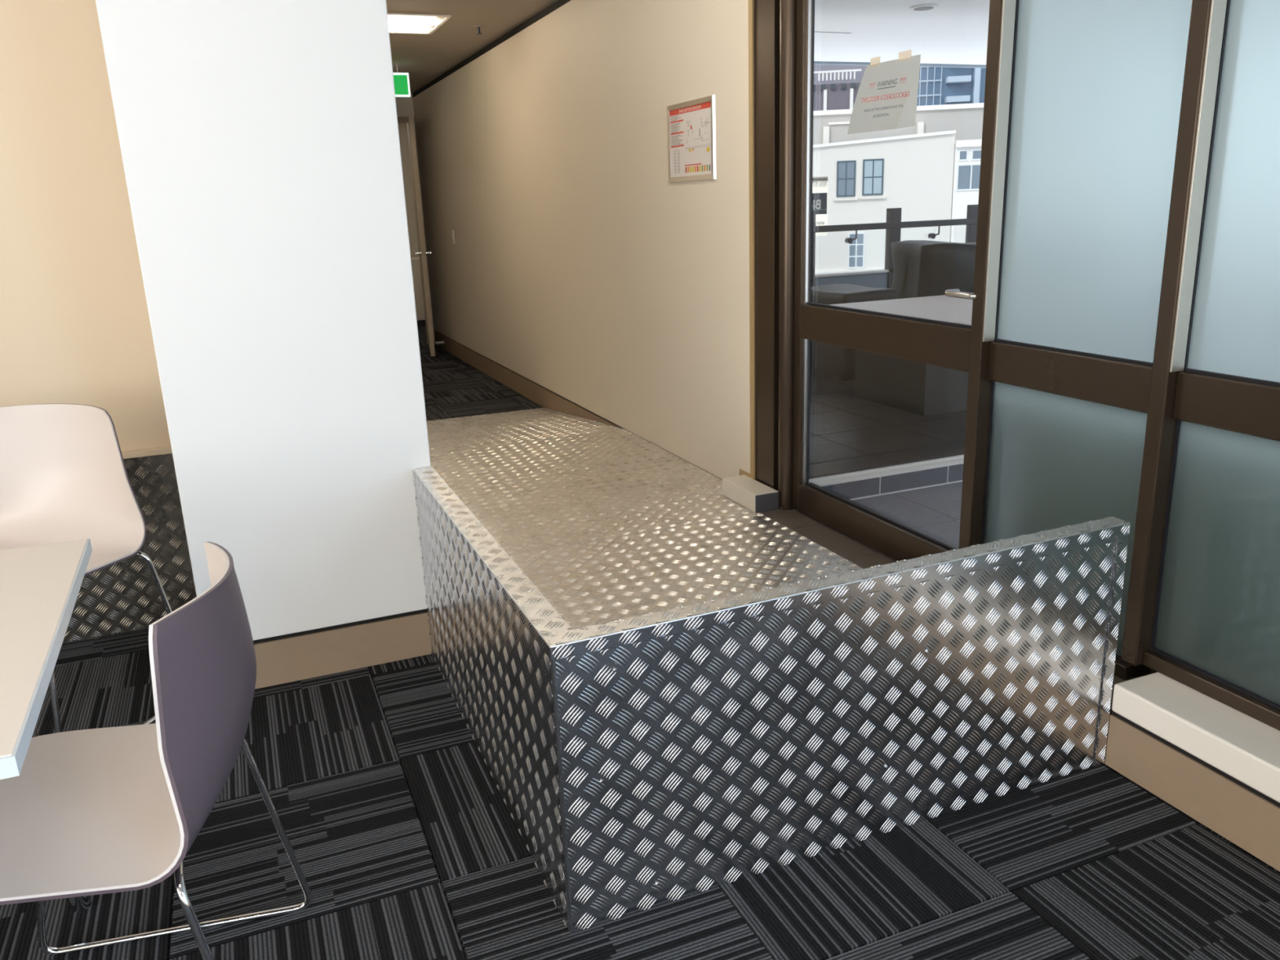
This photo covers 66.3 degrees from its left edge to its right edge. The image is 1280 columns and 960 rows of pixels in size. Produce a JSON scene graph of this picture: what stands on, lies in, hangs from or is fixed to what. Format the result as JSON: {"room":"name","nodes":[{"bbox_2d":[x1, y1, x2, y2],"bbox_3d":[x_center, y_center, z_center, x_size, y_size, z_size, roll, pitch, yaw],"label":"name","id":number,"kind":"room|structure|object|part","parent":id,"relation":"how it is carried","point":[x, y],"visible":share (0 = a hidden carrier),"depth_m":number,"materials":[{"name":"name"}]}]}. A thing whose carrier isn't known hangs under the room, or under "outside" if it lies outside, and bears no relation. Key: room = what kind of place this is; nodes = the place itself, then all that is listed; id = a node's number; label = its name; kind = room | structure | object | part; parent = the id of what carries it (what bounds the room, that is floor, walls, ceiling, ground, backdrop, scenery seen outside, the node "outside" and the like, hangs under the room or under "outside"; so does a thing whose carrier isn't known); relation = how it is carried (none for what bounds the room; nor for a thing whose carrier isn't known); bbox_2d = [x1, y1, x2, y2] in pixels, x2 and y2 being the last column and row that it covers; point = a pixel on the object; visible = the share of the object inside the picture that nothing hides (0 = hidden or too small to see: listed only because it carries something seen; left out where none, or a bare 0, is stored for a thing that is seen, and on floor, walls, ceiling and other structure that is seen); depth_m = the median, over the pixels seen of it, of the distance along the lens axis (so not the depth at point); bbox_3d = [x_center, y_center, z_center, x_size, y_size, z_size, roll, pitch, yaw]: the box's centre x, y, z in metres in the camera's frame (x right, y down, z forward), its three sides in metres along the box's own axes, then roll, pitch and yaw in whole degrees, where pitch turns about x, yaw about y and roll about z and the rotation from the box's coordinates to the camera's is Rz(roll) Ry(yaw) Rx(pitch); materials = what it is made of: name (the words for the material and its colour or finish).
{"room":"office break room","nodes":[
{"label":"office break room","id":0,"kind":"room"},
{"bbox_2d":[0,0,170,451],"bbox_3d":[-3.556,-0.400,2.300,4.410,2.360,0.173,-8,17,-21],"label":"wall","id":1,"kind":"structure","parent":0,"point":[75,327],"depth_m":2.91,"materials":[{"name":"beige paint"}]},
{"bbox_2d":[62,555,167,643],"bbox_3d":[-1.718,0.376,3.182,0.309,0.257,0.033,-8,17,-21],"label":"kick plate","id":2,"kind":"object","parent":1,"relation":"attached to","point":[122,597],"depth_m":3.18,"materials":[{"name":"silver metal"}]},
{"bbox_2d":[121,445,196,611],"bbox_3d":[-1.559,0.163,3.194,0.142,0.555,0.033,-8,17,-21],"label":"kick plate","id":3,"kind":"object","parent":1,"relation":"attached to","point":[151,472],"depth_m":3.18,"materials":[{"name":"silver metal"}]},
{"bbox_2d":[95,0,431,640],"bbox_3d":[-1.171,-0.785,3.085,0.666,2.213,1.223,-8,17,-21],"label":"wall","id":4,"kind":"structure","parent":0,"point":[260,143],"depth_m":2.57,"materials":[{"name":"white paint"}]},
{"bbox_2d":[253,608,431,688],"bbox_3d":[-1.128,0.358,3.403,0.666,0.134,1.214,-8,17,-21],"label":"baseboard","id":5,"kind":"structure","parent":4,"relation":"attached to","point":[280,661],"depth_m":2.87,"materials":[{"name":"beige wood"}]},
{"bbox_2d":[397,123,419,257],"bbox_3d":[-3.291,-3.311,12.553,3.300,2.360,0.100,-8,17,-21],"label":"wall","id":6,"kind":"structure","parent":0,"point":[402,127],"depth_m":12.53,"materials":[{"name":"beige paint"}]},
{"bbox_2d":[395,93,435,341],"bbox_3d":[-2.829,-2.401,9.279,1.540,2.360,0.130,-8,17,-21],"label":"wall","id":7,"kind":"structure","parent":0,"point":[404,105],"depth_m":9.19,"materials":[{"name":"beige paint"}]},
{"bbox_2d":[397,116,435,345],"bbox_3d":[-2.549,-2.337,9.414,0.935,2.145,0.155,-8,17,-21],"label":"trim","id":8,"kind":"structure","parent":7,"relation":"attached to","point":[400,119],"depth_m":9.51,"materials":[{"name":"beige paint"}]},
{"bbox_2d":[408,114,435,356],"bbox_3d":[-2.025,-2.241,9.086,0.138,2.078,0.860,-6,16,-12],"label":"door","id":9,"kind":"structure","parent":7,"relation":"in","point":[423,252],"depth_m":8.73,"materials":[{"name":"beige paint"}]},
{"bbox_2d":[386,0,557,97],"bbox_3d":[-3.194,-2.259,3.570,6.700,0.500,19.300,-8,17,-21],"label":"ceiling","id":10,"kind":"structure","parent":0,"point":[424,57],"depth_m":6.14,"materials":[{"name":"beige paint"}]},
{"bbox_2d":[393,64,410,97],"bbox_3d":[-1.915,-2.998,7.359,0.360,0.230,0.033,-8,17,-21],"label":"exit sign","id":11,"kind":"object","parent":10,"relation":"hanging from","point":[402,84],"visible":0.44,"depth_m":7.40,"materials":[{"name":"green plastic"}]},
{"bbox_2d":[386,13,451,34],"bbox_3d":[-1.574,-2.647,5.700,0.835,0.027,0.600,-8,17,-21],"label":"recessed light","id":12,"kind":"object","parent":10,"relation":"in","point":[398,23],"visible":0.39,"depth_m":5.69,"materials":[{"name":"white plastic"}]},
{"bbox_2d":[473,25,483,34],"bbox_3d":[-0.979,-2.732,5.955,0.059,0.043,0.059,-8,17,-21],"label":"sprinkler","id":13,"kind":"object","parent":10,"relation":"attached to","point":[478,27],"visible":1,"depth_m":5.95,"materials":[{"name":"beige paint"}]},
{"bbox_2d":[412,0,755,479],"bbox_3d":[-0.781,-1.781,6.638,0.160,2.168,6.610,-8,17,-21],"label":"wall","id":14,"kind":"structure","parent":0,"point":[575,265],"depth_m":5.03,"materials":[{"name":"beige paint"}]},
{"bbox_2d":[434,341,444,344],"bbox_3d":[-1.926,-1.313,9.381,0.100,0.028,0.028,-8,17,-21],"label":"door stop","id":15,"kind":"object","parent":14,"relation":"attached to","point":[437,342],"visible":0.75,"depth_m":9.38,"materials":[{"name":"silver metal"}]},
{"bbox_2d":[450,230,454,244],"bbox_3d":[-1.602,-2.077,8.382,0.013,0.116,0.072,-8,17,-21],"label":"wall switch","id":16,"kind":"object","parent":14,"relation":"attached to","point":[451,231],"visible":1,"depth_m":8.36,"materials":[{"name":"beige plastic"}]},
{"bbox_2d":[413,0,570,97],"bbox_3d":[-0.810,-2.840,6.317,0.138,0.047,6.555,-8,17,-21],"label":"trim","id":17,"kind":"structure","parent":14,"relation":"attached to","point":[558,3],"depth_m":6.38,"materials":[{"name":"black"}]},
{"bbox_2d":[433,330,733,501],"bbox_3d":[-0.739,-0.658,6.940,0.148,0.135,6.540,-8,17,-21],"label":"baseboard","id":18,"kind":"structure","parent":14,"relation":"attached to","point":[532,391],"depth_m":7.10,"materials":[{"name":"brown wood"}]},
{"bbox_2d":[666,94,716,182],"bbox_3d":[0.206,-1.390,4.025,0.012,0.314,0.438,-8,17,-21],"label":"evacuation plan","id":19,"kind":"object","parent":14,"relation":"attached to","point":[691,124],"visible":1,"depth_m":4.01,"materials":[{"name":"white paper"}]},
{"bbox_2d":[739,0,755,479],"bbox_3d":[0.399,-0.991,3.703,0.007,2.163,0.120,-8,17,-21],"label":"trim","id":20,"kind":"structure","parent":14,"relation":"attached to","point":[751,74],"depth_m":3.68,"materials":[{"name":"beige"}]},
{"bbox_2d":[722,475,778,512],"bbox_3d":[0.432,0.053,3.859,0.103,0.073,0.274,-8,17,-21],"label":"trim","id":21,"kind":"structure","parent":14,"relation":"attached to","point":[744,491],"depth_m":3.79,"materials":[{"name":"beige paint"}]},
{"bbox_2d":[754,0,796,510],"bbox_3d":[0.528,-0.972,3.567,0.154,2.193,0.230,-8,17,-21],"label":"trim","id":22,"kind":"structure","parent":14,"relation":"attached to","point":[775,20],"depth_m":3.55,"materials":[{"name":"brown wood"}]},
{"bbox_3d":[0.518,-0.984,3.609,0.139,2.193,0.142,-8,17,-21],"label":"jamb plate","id":23,"kind":"part","parent":22,"relation":"part of","materials":[{"name":"brown metal"}]},
{"bbox_3d":[0.523,-0.951,3.491,0.066,2.193,0.088,-8,17,-21],"label":"post","id":24,"kind":"part","parent":22,"relation":"part of","materials":[{"name":"brown wood"}]},
{"bbox_2d":[0,326,1279,959],"bbox_3d":[-2.870,0.275,4.386,7.000,0.120,19.100,-8,17,-21],"label":"floor","id":25,"kind":"structure","parent":0,"point":[406,844],"depth_m":1.96,"materials":[{"name":"carpet"}]},
{"bbox_2d":[0,537,92,912],"bbox_3d":[-1.582,0.665,1.272,1.606,0.736,0.851,-8,17,-21],"label":"table","id":26,"kind":"object","parent":25,"relation":"on","point":[40,585],"visible":0.86,"depth_m":1.44,"materials":[{"name":"white laminate"}]},
{"bbox_3d":[-1.128,0.508,1.816,0.040,0.712,0.086,6,18,25],"label":"leg","id":27,"kind":"part","parent":26,"relation":"part of","materials":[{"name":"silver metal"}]},
{"bbox_2d":[0,403,172,733],"bbox_3d":[-1.591,0.259,2.527,0.552,0.830,0.513,1,16,12],"label":"shell chair","id":28,"kind":"object","parent":25,"relation":"on","point":[64,477],"visible":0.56,"depth_m":2.67,"materials":[{"name":"beige plastic"}]},
{"bbox_3d":[-1.409,0.447,2.536,0.189,0.451,0.501,1,16,12],"label":"sled frame","id":29,"kind":"part","parent":28,"relation":"part of","materials":[{"name":"silver metal"}]},
{"bbox_2d":[0,541,311,959],"bbox_3d":[-0.823,0.537,1.522,0.489,0.790,0.502,-5,16,-11],"label":"shell chair","id":30,"kind":"object","parent":25,"relation":"on","point":[116,809],"visible":0.99,"depth_m":1.41,"materials":[{"name":"beige"}]},
{"bbox_3d":[-0.858,0.668,1.725,0.478,0.429,0.172,-5,16,-11],"label":"sled frame","id":31,"kind":"part","parent":30,"relation":"part of","materials":[{"name":"silver metal"}]},
{"bbox_3d":[-0.787,0.753,1.414,0.478,0.429,0.172,-5,16,-11],"label":"sled frame","id":32,"kind":"part","parent":30,"relation":"part of","materials":[{"name":"silver metal"}]},
{"bbox_2d":[410,257,426,327],"bbox_3d":[-2.764,-2.166,11.360,0.740,0.770,0.480,-8,17,-21],"label":"base cabinet","id":33,"kind":"object","parent":25,"relation":"on","point":[415,265],"visible":0.04,"depth_m":11.21,"materials":[{"name":"white paint"}]},
{"bbox_2d":[410,257,419,262],"bbox_3d":[-2.778,-2.522,11.264,0.740,0.030,0.470,-8,17,-21],"label":"countertop","id":34,"kind":"structure","parent":33,"relation":"on","point":[413,259],"depth_m":11.12,"materials":[{"name":"beige paint"}]},
{"bbox_2d":[412,408,1129,934],"bbox_3d":[-0.385,-0.106,4.097,1.486,0.595,4.772,-8,17,-21],"label":"ramp","id":35,"kind":"object","parent":25,"relation":"on","point":[668,690],"visible":0.94,"depth_m":2.02,"materials":[{"name":"silver metal"}]},
{"bbox_3d":[-0.370,0.402,2.333,0.050,0.579,1.298,-8,17,-21],"label":"panel","id":36,"kind":"part","parent":35,"relation":"part of","materials":[{"name":"silver metal"}]},
{"bbox_3d":[0.459,0.462,1.991,1.311,0.590,0.040,-8,17,-21],"label":"panel","id":37,"kind":"part","parent":35,"relation":"part of","materials":[{"name":"silver metal"}]},
{"bbox_2d":[812,176,828,235],"bbox_3d":[0.862,-1.990,7.201,1.200,0.432,0.034,-8,17,-21],"label":"sign","id":38,"kind":"object","parent":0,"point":[820,184],"visible":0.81,"depth_m":7.37,"materials":[{"name":"white"}]},
{"bbox_2d":[814,268,893,288],"bbox_3d":[1.846,-1.402,7.766,5.400,0.508,0.120,-8,17,-21],"label":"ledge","id":39,"kind":"structure","parent":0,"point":[876,278],"depth_m":7.60,"materials":[{"name":"white concrete"}]},
{"bbox_2d":[808,454,964,500],"bbox_3d":[3.111,-0.225,4.958,5.415,0.312,0.242,-8,17,-21],"label":"trim","id":40,"kind":"structure","parent":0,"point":[852,486],"depth_m":4.00,"materials":[{"name":"white tile"}]},
{"bbox_2d":[808,371,966,479],"bbox_3d":[2.423,-0.656,6.554,5.415,0.320,3.660,-8,17,-21],"label":"deck","id":41,"kind":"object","parent":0,"point":[848,433],"visible":0.07,"depth_m":4.58,"materials":[{"name":"black tile"}]},
{"bbox_2d":[809,284,899,380],"bbox_3d":[1.289,-0.948,6.188,0.410,0.521,0.633,-8,17,-21],"label":"bench","id":42,"kind":"object","parent":41,"relation":"on","point":[829,360],"visible":0.41,"depth_m":5.97,"materials":[{"name":"grey"}]},
{"bbox_2d":[811,204,977,288],"bbox_3d":[1.855,-1.618,7.664,5.400,0.967,0.075,-8,17,-21],"label":"balustrade","id":43,"kind":"object","parent":41,"relation":"on","point":[893,225],"visible":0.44,"depth_m":7.62,"materials":[{"name":"grey metal"}]},
{"bbox_3d":[1.270,-1.535,7.445,0.100,0.967,0.055,-8,17,-21],"label":"post","id":44,"kind":"part","parent":43,"relation":"part of","materials":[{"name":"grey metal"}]},
{"bbox_3d":[1.984,-1.640,7.725,0.100,0.967,0.055,-8,17,-21],"label":"post","id":45,"kind":"part","parent":43,"relation":"part of","materials":[{"name":"grey metal"}]},
{"bbox_3d":[1.847,-1.957,7.556,5.400,0.047,0.050,-8,17,-21],"label":"rail","id":46,"kind":"part","parent":43,"relation":"part of","materials":[{"name":"grey metal"}]},
{"bbox_3d":[2.704,-1.746,8.007,0.100,0.967,0.055,-8,17,-21],"label":"post","id":47,"kind":"part","parent":43,"relation":"part of","materials":[{"name":"grey metal"}]},
{"bbox_2d":[829,294,973,415],"bbox_3d":[1.966,-0.711,5.300,2.850,0.500,1.020,-8,17,-21],"label":"table","id":48,"kind":"object","parent":41,"relation":"on","point":[911,386],"visible":0.11,"depth_m":5.02,"materials":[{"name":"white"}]},
{"bbox_2d":[890,240,976,298],"bbox_3d":[2.380,-1.202,6.471,1.433,0.778,0.553,-4,16,-8],"label":"furniture","id":49,"kind":"object","parent":41,"relation":"on","point":[921,268],"visible":0.16,"depth_m":6.14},
{"bbox_2d":[813,0,990,67],"bbox_3d":[3.145,-2.568,3.977,5.425,0.350,9.900,-8,17,-21],"label":"ceiling","id":50,"kind":"structure","parent":0,"point":[953,34],"depth_m":7.11,"materials":[{"name":"white paint"}]},
{"bbox_2d":[908,4,938,11],"bbox_3d":[1.783,-2.970,6.166,0.179,0.014,0.179,-8,17,-21],"label":"recessed light","id":51,"kind":"object","parent":50,"relation":"in","point":[920,7],"visible":1,"depth_m":6.13,"materials":[{"name":"white"}]},
{"bbox_2d":[853,481,962,547],"bbox_3d":[3.958,0.343,3.012,5.415,0.220,4.165,-8,17,-21],"label":"floor","id":52,"kind":"structure","parent":0,"point":[934,511],"depth_m":3.80,"materials":[{"name":"white tile"}]},
{"bbox_2d":[1137,668,1157,677],"bbox_3d":[1.139,0.486,2.635,0.075,0.147,0.661,-8,17,-21],"label":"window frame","id":53,"kind":"structure","parent":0,"point":[1153,671],"depth_m":2.40,"materials":[{"name":"brown metal"}]},
{"bbox_2d":[792,0,975,560],"bbox_3d":[0.743,-0.805,3.007,0.098,2.145,1.007,-8,17,-21],"label":"door","id":54,"kind":"structure","parent":53,"relation":"in","point":[946,344],"depth_m":3.31,"materials":[{"name":"brown metal"}]},
{"bbox_3d":[0.795,0.170,3.301,0.054,0.107,0.896,-8,17,-21],"label":"rail","id":55,"kind":"part","parent":54,"relation":"part of","materials":[{"name":"brown metal"}]},
{"bbox_2d":[847,48,920,134],"bbox_3d":[0.717,-1.146,2.899,0.058,0.215,0.270,-8,17,-21],"label":"notice","id":56,"kind":"object","parent":54,"relation":"attached to","point":[886,98],"visible":1,"depth_m":2.90,"materials":[{"name":"beige paper"}]},
{"bbox_3d":[0.772,-0.465,3.122,0.054,0.120,0.896,-8,17,-21],"label":"rail","id":57,"kind":"part","parent":54,"relation":"part of","materials":[{"name":"brown metal"}]},
{"bbox_3d":[0.895,-0.507,2.681,0.063,0.047,0.146,-8,17,-21],"label":"lever handle","id":58,"kind":"part","parent":54,"relation":"part of","materials":[{"name":"silver metal"}]},
{"bbox_2d":[733,501,1142,738],"bbox_3d":[0.807,0.338,3.163,0.177,0.127,1.820,-8,17,-21],"label":"trim","id":59,"kind":"structure","parent":53,"relation":"attached to","point":[855,552],"depth_m":3.40,"materials":[{"name":"brown metal"}]},
{"bbox_3d":[2.361,1.303,-0.391,0.230,0.137,6.066,-8,17,-21],"label":"wall","id":60,"kind":"structure","parent":0,"visible":0},
{"bbox_2d":[958,0,1211,666],"bbox_3d":[1.500,-0.360,1.280,0.099,2.193,2.953,-8,17,-21],"label":"window frame","id":61,"kind":"structure","parent":60,"relation":"attached to","point":[1160,432],"depth_m":2.24,"materials":[{"name":"brown metal"}]},
{"bbox_2d":[981,0,1191,679],"bbox_3d":[1.059,-0.639,2.320,0.106,2.193,0.538,-8,17,-21],"label":"window","id":62,"kind":"structure","parent":60,"relation":"in","point":[1089,96],"depth_m":2.36,"materials":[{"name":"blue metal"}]},
{"bbox_3d":[1.083,0.085,2.523,0.006,0.614,0.530,-8,17,-21],"label":"pane","id":63,"kind":"part","parent":62,"relation":"part of","materials":[{"name":"clear glass"}]},
{"bbox_3d":[1.083,-0.264,2.430,0.083,0.105,0.538,-8,17,-21],"label":"rail","id":64,"kind":"part","parent":62,"relation":"part of","materials":[{"name":"brown metal"}]},
{"bbox_3d":[1.044,-0.974,2.224,0.006,1.371,0.530,-8,17,-21],"label":"pane","id":65,"kind":"part","parent":62,"relation":"part of","materials":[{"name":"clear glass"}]},
{"bbox_3d":[1.105,0.398,2.617,0.087,0.035,0.538,-8,17,-21],"label":"rail","id":66,"kind":"part","parent":62,"relation":"part of","materials":[{"name":"brown metal"}]},
{"bbox_2d":[1105,710,1279,871],"bbox_3d":[2.253,1.323,-0.433,0.010,0.128,6.065,-8,17,-21],"label":"baseboard","id":67,"kind":"structure","parent":60,"relation":"attached to","point":[1246,820],"depth_m":2.06,"materials":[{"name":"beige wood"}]},
{"bbox_2d":[1111,671,1279,802],"bbox_3d":[2.347,1.204,-0.424,0.224,0.069,6.065,-8,17,-21],"label":"window sill","id":68,"kind":"structure","parent":60,"relation":"on","point":[1246,748],"depth_m":2.06,"materials":[{"name":"white paint"}]},
{"bbox_2d":[1142,0,1279,730],"bbox_3d":[1.282,-0.529,1.793,0.106,2.132,0.541,-8,17,-21],"label":"window","id":69,"kind":"structure","parent":60,"relation":"in","point":[1215,633],"depth_m":2.04,"materials":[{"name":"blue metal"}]},
{"bbox_3d":[1.327,0.478,2.082,0.087,0.035,0.541,-8,17,-21],"label":"rail","id":70,"kind":"part","parent":69,"relation":"part of","materials":[{"name":"brown metal"}]},
{"bbox_3d":[1.305,0.195,1.997,0.006,0.553,0.533,-8,17,-21],"label":"pane","id":71,"kind":"part","parent":69,"relation":"part of","materials":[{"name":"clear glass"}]},
{"bbox_3d":[1.307,-0.126,1.912,0.083,0.105,0.541,-8,17,-21],"label":"rail","id":72,"kind":"part","parent":69,"relation":"part of","materials":[{"name":"brown metal"}]},
{"bbox_3d":[1.268,-0.835,1.705,0.006,1.371,0.533,-8,17,-21],"label":"pane","id":73,"kind":"part","parent":69,"relation":"part of","materials":[{"name":"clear glass"}]},
{"label":"outside","id":74,"kind":"structure","parent":0,"visible":0},
{"bbox_3d":[14.311,-16.649,95.571,220.000,0.400,152.600,-8,17,-21],"label":"ground","id":75,"kind":"structure","parent":74,"visible":0},
{"bbox_2d":[813,64,866,111],"bbox_3d":[10.466,-16.479,60.555,9.600,18.600,8.150,0,16,8],"label":"building","id":76,"kind":"structure","parent":75,"relation":"on","point":[835,86],"depth_m":55.08,"materials":[{"name":"white concrete"}]},
{"bbox_3d":[11.112,-23.135,55.514,2.800,0.100,0.100,0,16,8],"label":"fence rail","id":77,"kind":"part","parent":76,"relation":"part of","materials":[{"name":"white metal"}]},
{"bbox_2d":[812,129,955,273],"bbox_3d":[8.187,-6.747,38.124,6.070,12.250,7.100,0,16,8],"label":"building","id":78,"kind":"structure","parent":75,"relation":"on","point":[913,174],"depth_m":33.55,"materials":[{"name":"white paint"}]},
{"bbox_3d":[6.916,-10.035,33.703,0.295,0.570,0.008,0,16,8],"label":"pane","id":79,"kind":"part","parent":78,"relation":"part of","materials":[{"name":"blue glass"}]},
{"bbox_3d":[6.896,-10.603,33.542,0.295,0.570,0.008,0,16,8],"label":"pane","id":80,"kind":"part","parent":78,"relation":"part of","materials":[{"name":"blue glass"}]},
{"bbox_3d":[7.077,-9.667,33.760,0.820,0.080,0.100,0,16,8],"label":"window sill","id":81,"kind":"part","parent":78,"relation":"part of","materials":[{"name":"white concrete"}]},
{"bbox_3d":[7.229,-10.035,33.661,0.295,0.570,0.008,0,16,8],"label":"pane","id":82,"kind":"part","parent":78,"relation":"part of","materials":[{"name":"blue glass"}]},
{"bbox_3d":[7.208,-10.602,33.500,0.295,0.570,0.008,0,16,8],"label":"pane","id":83,"kind":"part","parent":78,"relation":"part of","materials":[{"name":"blue glass"}]},
{"bbox_3d":[7.401,-8.006,34.222,0.265,0.383,0.008,0,16,8],"label":"pane","id":84,"kind":"part","parent":78,"relation":"part of","materials":[{"name":"blue glass"}]},
{"bbox_3d":[7.415,-7.618,34.332,0.265,0.383,0.008,0,16,8],"label":"pane","id":85,"kind":"part","parent":78,"relation":"part of","materials":[{"name":"blue glass"}]},
{"bbox_3d":[7.387,-8.393,34.112,0.265,0.383,0.008,0,16,8],"label":"pane","id":86,"kind":"part","parent":78,"relation":"part of","materials":[{"name":"blue glass"}]},
{"bbox_3d":[7.698,-7.617,34.294,0.265,0.383,0.008,0,16,8],"label":"pane","id":87,"kind":"part","parent":78,"relation":"part of","materials":[{"name":"blue glass"}]},
{"bbox_3d":[7.670,-8.393,34.074,0.265,0.383,0.008,0,16,8],"label":"pane","id":88,"kind":"part","parent":78,"relation":"part of","materials":[{"name":"blue glass"}]},
{"bbox_3d":[7.684,-8.005,34.184,0.265,0.383,0.008,0,16,8],"label":"pane","id":89,"kind":"part","parent":78,"relation":"part of","materials":[{"name":"blue glass"}]},
{"bbox_3d":[7.793,-10.053,33.580,0.325,0.570,0.008,0,16,8],"label":"pane","id":90,"kind":"part","parent":78,"relation":"part of","materials":[{"name":"blue glass"}]},
{"bbox_3d":[7.772,-10.620,33.419,0.325,0.570,0.008,0,16,8],"label":"pane","id":91,"kind":"part","parent":78,"relation":"part of","materials":[{"name":"blue glass"}]},
{"bbox_3d":[7.968,-9.685,33.635,0.860,0.080,0.100,0,16,8],"label":"window sill","id":92,"kind":"part","parent":78,"relation":"part of","materials":[{"name":"white concrete"}]},
{"bbox_3d":[8.135,-10.053,33.534,0.325,0.570,0.008,0,16,8],"label":"pane","id":93,"kind":"part","parent":78,"relation":"part of","materials":[{"name":"blue glass"}]},
{"bbox_3d":[8.114,-10.620,33.373,0.325,0.570,0.008,0,16,8],"label":"pane","id":94,"kind":"part","parent":78,"relation":"part of","materials":[{"name":"blue glass"}]},
{"bbox_2d":[813,102,983,144],"bbox_3d":[10.767,-9.332,44.303,14.200,13.680,5.160,0,16,8],"label":"parapet block","id":95,"kind":"object","parent":75,"relation":"on","point":[828,126],"visible":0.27,"depth_m":40.12,"materials":[{"name":"white"}]},
{"bbox_2d":[916,66,986,106],"bbox_3d":[26.867,-25.021,76.878,12.600,25.000,9.900,0,16,8],"label":"glass tower","id":96,"kind":"structure","parent":75,"relation":"on","point":[937,86],"depth_m":71.96,"materials":[{"name":"blue glass"}]},
{"bbox_2d":[950,139,982,243],"bbox_3d":[13.525,-6.154,35.950,5.050,11.920,4.200,0,16,8],"label":"building","id":97,"kind":"structure","parent":75,"relation":"on","point":[967,153],"depth_m":33.09,"materials":[{"name":"white paint"}]},
{"bbox_3d":[11.119,-8.301,33.593,0.700,1.000,0.030,0,16,8],"label":"door panel","id":98,"kind":"part","parent":97,"relation":"part of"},
{"bbox_3d":[10.835,-10.885,32.878,0.300,0.340,0.008,0,16,8],"label":"pane","id":99,"kind":"part","parent":97,"relation":"part of","materials":[{"name":"blue glass"}]},
{"bbox_3d":[10.916,-10.203,33.064,0.453,0.840,0.008,0,16,8],"label":"pane","id":100,"kind":"part","parent":97,"relation":"part of","materials":[{"name":"blue glass"}]},
{"bbox_3d":[13.061,-11.223,32.428,5.050,0.220,0.150,0,16,8],"label":"cornice","id":101,"kind":"part","parent":97,"relation":"part of","materials":[{"name":"white"}]},
{"bbox_3d":[11.385,-10.202,33.001,0.453,0.840,0.008,0,16,8],"label":"pane","id":102,"kind":"part","parent":97,"relation":"part of","materials":[{"name":"blue glass"}]},
{"bbox_3d":[11.579,-10.884,32.778,0.960,0.340,0.008,0,16,8],"label":"pane","id":103,"kind":"part","parent":97,"relation":"part of","materials":[{"name":"blue glass"}]}
]}

